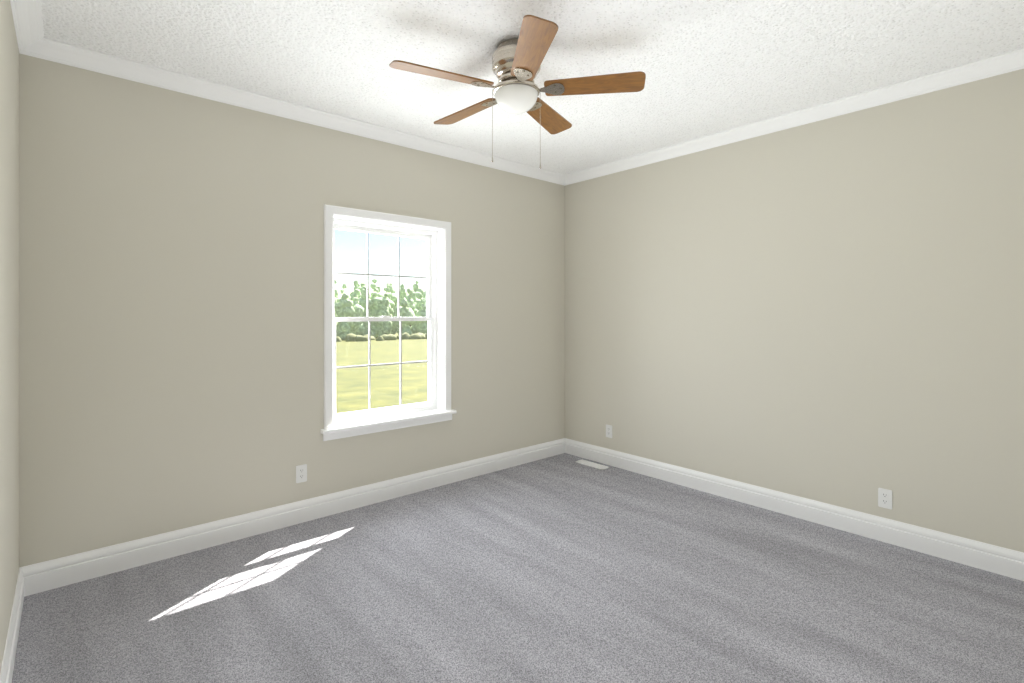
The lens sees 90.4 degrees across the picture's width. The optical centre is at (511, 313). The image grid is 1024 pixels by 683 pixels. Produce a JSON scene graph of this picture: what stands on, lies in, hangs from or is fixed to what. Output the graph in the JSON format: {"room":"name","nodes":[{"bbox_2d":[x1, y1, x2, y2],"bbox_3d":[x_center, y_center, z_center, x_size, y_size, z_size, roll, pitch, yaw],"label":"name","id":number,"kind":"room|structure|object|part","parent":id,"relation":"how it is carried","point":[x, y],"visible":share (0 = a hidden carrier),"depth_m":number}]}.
{"room":"empty bedroom","nodes":[
{"label":"empty bedroom","id":0,"kind":"room"},
{"bbox_2d":[0,0,18,671],"bbox_3d":[-1.183,0.020,0.915,0.230,2.740,4.400,0,0,-41],"label":"wall","id":1,"kind":"structure","parent":0,"point":[9,309],"depth_m":2.02},
{"bbox_2d":[0,566,27,682],"bbox_3d":[-1.090,1.319,0.997,0.018,0.142,4.000,0,0,-41],"label":"baseboard","id":2,"kind":"structure","parent":1,"relation":"attached to","point":[7,668],"depth_m":2.09},
{"bbox_2d":[10,0,49,59],"bbox_3d":[-1.063,-1.312,1.020,0.090,0.076,4.000,0,0,-41],"label":"crown molding","id":3,"kind":"structure","parent":1,"relation":"attached to","point":[32,41],"depth_m":2.35},
{"bbox_2d":[19,53,564,566],"bbox_3d":[-1.021,0.020,3.852,3.950,2.740,0.200,0,0,-41],"label":"wall","id":4,"kind":"structure","parent":0,"point":[171,309],"depth_m":3.04},
{"bbox_2d":[28,438,563,595],"bbox_3d":[-0.934,1.319,3.783,3.870,0.142,0.018,0,0,-41],"label":"baseboard","id":5,"kind":"structure","parent":4,"relation":"attached to","point":[58,572],"depth_m":3.17},
{"bbox_2d":[296,464,306,482],"bbox_3d":[-1.400,1.068,3.382,0.070,0.115,0.007,0,0,-41],"label":"outlet","id":6,"kind":"object","parent":4,"relation":"attached to","point":[301,470],"visible":1,"depth_m":3.38},
{"bbox_2d":[46,39,565,183],"bbox_3d":[-0.911,-1.312,3.756,3.690,0.076,0.090,0,0,-41],"label":"crown molding","id":7,"kind":"structure","parent":4,"relation":"attached to","point":[60,52],"depth_m":3.20},
{"bbox_2d":[323,204,451,440],"bbox_3d":[-0.955,0.065,3.894,1.059,1.621,0.214,0,0,-41],"label":"window","id":8,"kind":"structure","parent":4,"relation":"in","point":[330,211],"depth_m":3.89},
{"bbox_2d":[334,232,427,316],"bbox_3d":[-0.996,-0.291,3.940,0.787,0.642,0.008,0,0,-41],"label":"grille","id":9,"kind":"object","parent":8,"relation":"attached to","point":[398,276],"visible":0.98,"depth_m":3.90},
{"bbox_3d":[-0.996,-0.293,3.940,0.851,0.710,0.028,0,0,-41],"label":"window sash upper","id":10,"kind":"part","parent":8,"relation":"part of"},
{"bbox_2d":[336,321,429,409],"bbox_3d":[-0.974,0.395,3.916,0.787,0.664,0.008,0,0,-41],"label":"grille","id":11,"kind":"object","parent":8,"relation":"attached to","point":[369,365],"visible":0.98,"depth_m":3.86},
{"bbox_3d":[-0.974,0.400,3.916,0.851,0.738,0.028,0,0,-41],"label":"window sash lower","id":12,"kind":"part","parent":8,"relation":"part of"},
{"bbox_3d":[-0.893,0.847,3.823,1.059,0.056,0.014,0,0,-41],"label":"window apron","id":13,"kind":"part","parent":8,"relation":"part of"},
{"bbox_2d":[333,215,443,410],"bbox_3d":[-0.928,0.058,3.863,0.935,1.495,0.096,0,0,-41],"label":"liner","id":14,"kind":"object","parent":8,"relation":"attached to","point":[440,319],"visible":0.55,"depth_m":4.15},
{"bbox_2d":[320,409,456,433],"bbox_3d":[-0.910,0.806,3.843,1.091,0.026,0.150,0,0,-41],"label":"window sill","id":15,"kind":"structure","parent":4,"relation":"attached to","point":[346,426],"depth_m":3.77},
{"bbox_2d":[12,453,1023,682],"bbox_3d":[0.365,1.450,2.274,4.350,0.120,4.400,0,0,-41],"label":"floor","id":16,"kind":"structure","parent":0,"point":[563,568],"depth_m":2.44},
{"bbox_2d":[575,459,609,469],"bbox_3d":[0.733,1.387,4.654,0.105,0.006,0.325,0,0,-41],"label":"floor vent","id":17,"kind":"object","parent":16,"relation":"in","point":[593,465],"visible":1,"depth_m":4.65},
{"bbox_2d":[41,0,1023,174],"bbox_3d":[0.365,-1.410,2.274,4.350,0.120,4.400,0,0,-41],"label":"ceiling","id":18,"kind":"structure","parent":0,"point":[707,67],"depth_m":2.62},
{"bbox_2d":[389,15,645,168],"bbox_3d":[-0.010,-1.044,2.613,1.236,0.613,1.200,0,0,-41],"label":"ceiling fan","id":19,"kind":"object","parent":18,"relation":"hanging from","point":[516,66],"visible":1,"depth_m":2.50},
{"bbox_2d":[565,69,1023,552],"bbox_3d":[1.923,0.020,3.644,0.200,2.740,4.400,0,0,-41],"label":"wall","id":20,"kind":"structure","parent":0,"point":[829,311],"depth_m":3.32},
{"bbox_2d":[606,424,611,437],"bbox_3d":[0.890,1.084,4.663,0.007,0.115,0.070,0,0,-41],"label":"outlet","id":21,"kind":"object","parent":20,"relation":"attached to","point":[609,431],"visible":1,"depth_m":4.66},
{"bbox_2d":[560,48,1023,185],"bbox_3d":[1.815,-1.312,3.548,0.090,0.076,4.000,0,0,-41],"label":"crown molding","id":22,"kind":"structure","parent":20,"relation":"attached to","point":[1013,60],"depth_m":3.28},
{"bbox_2d":[564,438,1023,580],"bbox_3d":[1.842,1.319,3.572,0.018,0.142,4.000,0,0,-41],"label":"baseboard","id":23,"kind":"structure","parent":20,"relation":"attached to","point":[976,554],"depth_m":3.31},
{"bbox_2d":[878,488,891,508],"bbox_3d":[2.270,1.128,3.093,0.007,0.115,0.070,0,0,-41],"label":"outlet","id":24,"kind":"object","parent":20,"relation":"attached to","point":[887,499],"visible":1,"depth_m":3.09},
{"label":"outside","id":25,"kind":"structure","parent":0,"visible":0},
{"bbox_2d":[336,333,427,413],"bbox_3d":[-134.611,6.990,152.922,500.000,9.600,400.000,0,0,-41],"label":"lawn","id":26,"kind":"structure","parent":25,"point":[380,370],"depth_m":21.16},
{"bbox_2d":[334,278,427,339],"bbox_3d":[-17.040,-1.691,84.738,62.489,12.234,17.805,0,0,-41],"label":"tree","id":27,"kind":"object","parent":26,"relation":"on","point":[408,306],"depth_m":75.67},
{"bbox_2d":[336,332,427,341],"bbox_3d":[-9.937,3.505,75.778,61.459,1.931,8.632,0,0,-41],"label":"brush","id":28,"kind":"object","parent":26,"relation":"on","point":[404,336],"depth_m":66.48}
]}

